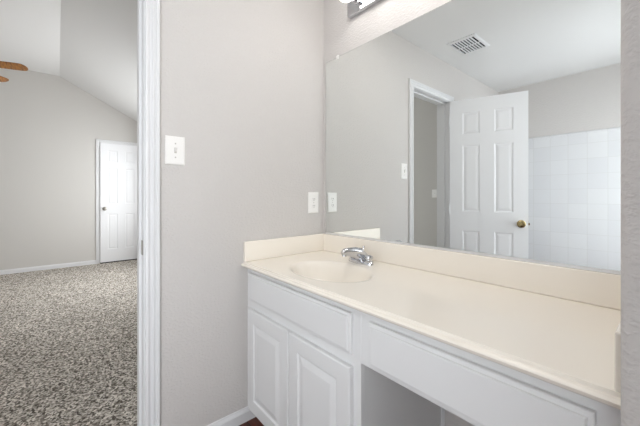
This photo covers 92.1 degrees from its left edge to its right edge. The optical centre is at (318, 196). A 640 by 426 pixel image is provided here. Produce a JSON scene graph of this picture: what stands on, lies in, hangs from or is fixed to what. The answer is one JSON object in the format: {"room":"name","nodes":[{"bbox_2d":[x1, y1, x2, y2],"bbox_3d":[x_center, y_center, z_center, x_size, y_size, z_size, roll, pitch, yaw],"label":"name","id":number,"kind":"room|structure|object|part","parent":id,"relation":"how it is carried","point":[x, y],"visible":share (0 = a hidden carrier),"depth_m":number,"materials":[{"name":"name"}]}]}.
{"room":"bathroom","nodes":[
{"label":"bathroom","id":0,"kind":"room"},
{"bbox_2d":[0,68,136,269],"bbox_3d":[-4.928,-0.462,4.284,4.810,3.200,0.100,0,0,-40],"label":"wall","id":1,"kind":"structure","parent":0,"point":[50,127],"depth_m":4.82,"materials":[{"name":"grey paint"}]},
{"bbox_2d":[0,260,95,274],"bbox_3d":[-5.205,1.104,3.976,3.789,0.068,0.012,0,0,-40],"label":"baseboard","id":2,"kind":"structure","parent":1,"relation":"attached to","point":[63,265],"depth_m":4.79,"materials":[{"name":"white paint"}]},
{"bbox_2d":[96,139,136,263],"bbox_3d":[-3.480,0.085,5.435,0.729,2.107,0.018,0,0,-40],"label":"door frame","id":3,"kind":"structure","parent":1,"relation":"attached to","point":[98,141],"depth_m":5.22,"materials":[{"name":"white paint"}]},
{"bbox_2d":[100,143,136,263],"bbox_3d":[-3.454,0.114,5.402,0.618,2.048,0.100,0,0,-40],"label":"door","id":4,"kind":"structure","parent":1,"relation":"in","point":[118,163],"depth_m":5.39,"materials":[{"name":"white paint"}]},
{"bbox_2d":[0,0,136,120],"bbox_3d":[-3.359,-1.602,2.434,4.810,0.822,4.952,0,0,-40],"label":"ceiling","id":5,"kind":"structure","parent":0,"point":[91,45],"depth_m":3.64,"materials":[{"name":"white paint"}]},
{"bbox_2d":[0,61,27,81],"bbox_3d":[-3.405,-1.547,2.808,1.118,0.731,1.071,0,0,-40],"label":"ceiling fan","id":6,"kind":"object","parent":5,"relation":"hanging from","point":[6,65],"visible":1,"depth_m":3.03,"materials":[{"name":"brown wood"}]},
{"bbox_3d":[-3.462,-1.277,3.221,0.127,0.030,0.414,0,0,-4],"label":"blade","id":7,"kind":"part","parent":6,"relation":"part of","materials":[{"name":"brown wood"}]},
{"bbox_3d":[-3.086,-1.277,2.987,0.414,0.030,0.127,0,0,-22],"label":"blade","id":8,"kind":"part","parent":6,"relation":"part of","materials":[{"name":"brown wood"}]},
{"bbox_2d":[0,260,263,425],"bbox_3d":[-2.828,1.163,1.806,4.810,0.050,6.597,0,0,-40],"label":"floor","id":9,"kind":"structure","parent":0,"point":[68,335],"depth_m":2.32,"materials":[{"name":"beige carpet"}]},
{"bbox_2d":[248,269,620,425],"bbox_3d":[0.272,0.746,1.208,0.534,0.784,1.382,0,0,-40],"label":"vanity cabinet","id":10,"kind":"object","parent":9,"relation":"on","point":[314,360],"visible":0.87,"depth_m":1.02,"materials":[{"name":"white paint"}]},
{"bbox_3d":[-0.236,0.804,1.408,0.019,0.496,0.354,0,0,-40],"label":"door","id":11,"kind":"part","parent":10,"relation":"part of","materials":[{"name":"white paint"}]},
{"bbox_3d":[-0.122,0.448,1.274,0.019,0.134,0.702,0,0,-40],"label":"false drawer","id":12,"kind":"part","parent":10,"relation":"part of","materials":[{"name":"white paint"}]},
{"bbox_3d":[-0.107,0.707,1.287,0.018,0.706,0.771,0,0,-40],"label":"frame","id":13,"kind":"part","parent":10,"relation":"part of","materials":[{"name":"white paint"}]},
{"bbox_3d":[-0.006,0.804,1.137,0.019,0.496,0.347,0,0,-40],"label":"door","id":14,"kind":"part","parent":10,"relation":"part of","materials":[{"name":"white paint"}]},
{"bbox_3d":[0.332,0.746,1.165,0.496,0.784,0.017,0,0,-40],"label":"panel","id":15,"kind":"part","parent":10,"relation":"part of","materials":[{"name":"white paint"}]},
{"bbox_2d":[241,233,620,409],"bbox_3d":[0.265,0.341,1.202,0.552,0.228,1.382,0,0,-40],"label":"countertop","id":16,"kind":"structure","parent":10,"relation":"on","point":[559,326],"depth_m":0.95,"materials":[{"name":"white stone"}]},
{"bbox_2d":[341,246,373,265],"bbox_3d":[0.172,0.286,1.518,0.163,0.084,0.140,0,0,-12],"label":"faucet","id":17,"kind":"object","parent":16,"relation":"on","point":[357,255],"visible":1,"depth_m":1.48,"materials":[{"name":"silver metal"}]},
{"bbox_3d":[0.173,0.286,1.497,0.171,0.083,0.064,0,0,-40],"label":"spout","id":18,"kind":"part","parent":17,"relation":"part of","materials":[{"name":"silver metal"}]},
{"bbox_3d":[0.240,0.299,1.486,0.044,0.033,0.044,0,0,-40],"label":"handle","id":19,"kind":"part","parent":17,"relation":"part of","materials":[{"name":"silver metal"}]},
{"bbox_3d":[0.527,0.756,1.311,0.011,0.764,0.012,0,0,-40],"label":"scribe moulding","id":20,"kind":"part","parent":10,"relation":"part of","materials":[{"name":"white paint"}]},
{"bbox_3d":[0.323,0.454,0.749,0.019,0.135,0.524,0,0,-40],"label":"drawer","id":21,"kind":"part","parent":10,"relation":"part of","materials":[{"name":"white paint"}]},
{"bbox_3d":[0.339,0.444,0.760,0.018,0.180,0.611,0,0,-40],"label":"apron rail","id":22,"kind":"part","parent":10,"relation":"part of","materials":[{"name":"white paint"}]},
{"bbox_2d":[160,0,323,425],"bbox_3d":[-1.721,-0.462,0.501,4.810,3.200,0.115,0,0,-40],"label":"wall","id":23,"kind":"structure","parent":0,"point":[242,81],"depth_m":1.50,"materials":[{"name":"grey paint"}]},
{"bbox_2d":[137,0,159,425],"bbox_3d":[-0.990,0.093,1.109,0.736,2.091,0.133,0,0,-40],"label":"door frame","id":24,"kind":"structure","parent":23,"relation":"attached to","point":[152,7],"depth_m":1.28,"materials":[{"name":"white paint"}]},
{"bbox_2d":[165,135,184,164],"bbox_3d":[-0.623,-0.201,1.343,0.080,0.124,0.018,0,0,-40],"label":"light switch","id":25,"kind":"object","parent":23,"relation":"attached to","point":[174,146],"visible":1,"depth_m":1.34,"materials":[{"name":"white plastic"}]},
{"bbox_2d":[207,406,255,425],"bbox_3d":[-0.490,1.104,1.462,0.483,0.068,0.012,0,0,-40],"label":"baseboard","id":26,"kind":"structure","parent":23,"relation":"attached to","point":[243,415],"depth_m":1.53,"materials":[{"name":"white paint"}]},
{"bbox_2d":[308,192,317,212],"bbox_3d":[-0.032,0.037,1.852,0.078,0.124,0.008,0,0,-40],"label":"outlet","id":27,"kind":"object","parent":23,"relation":"attached to","point":[312,196],"visible":1,"depth_m":1.85,"materials":[{"name":"white plastic"}]},
{"bbox_2d":[324,0,473,425],"bbox_3d":[0.567,-0.362,1.362,0.115,3.000,1.530,0,0,-40],"label":"wall","id":28,"kind":"structure","parent":0,"point":[343,34],"depth_m":1.67,"materials":[{"name":"grey paint"}]},
{"bbox_2d":[341,0,381,18],"bbox_3d":[0.414,-1.055,1.330,0.159,0.125,0.914,0,0,-40],"label":"vanity light","id":29,"kind":"object","parent":28,"relation":"attached to","point":[354,7],"visible":1,"depth_m":1.65,"materials":[{"name":"silver metal"}]},
{"bbox_2d":[323,234,620,309],"bbox_3d":[0.468,0.278,1.374,0.020,0.101,1.342,0,0,-40],"label":"backsplash","id":30,"kind":"structure","parent":28,"relation":"attached to","point":[603,289],"depth_m":1.12,"materials":[{"name":"white stone"}]},
{"bbox_2d":[325,0,620,274],"bbox_3d":[0.474,-0.299,1.375,0.009,1.052,1.333,0,0,-40],"label":"wall mirror","id":31,"kind":"object","parent":28,"relation":"attached to","point":[492,128],"visible":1,"depth_m":1.17,"materials":[{"name":"clear glass"}]},
{"bbox_2d":[621,0,639,425],"bbox_3d":[0.704,-0.060,0.571,0.700,2.397,0.146,0,0,-40],"label":"wall","id":32,"kind":"structure","parent":0,"point":[630,9],"depth_m":0.39,"materials":[{"name":"grey paint"}]}
]}

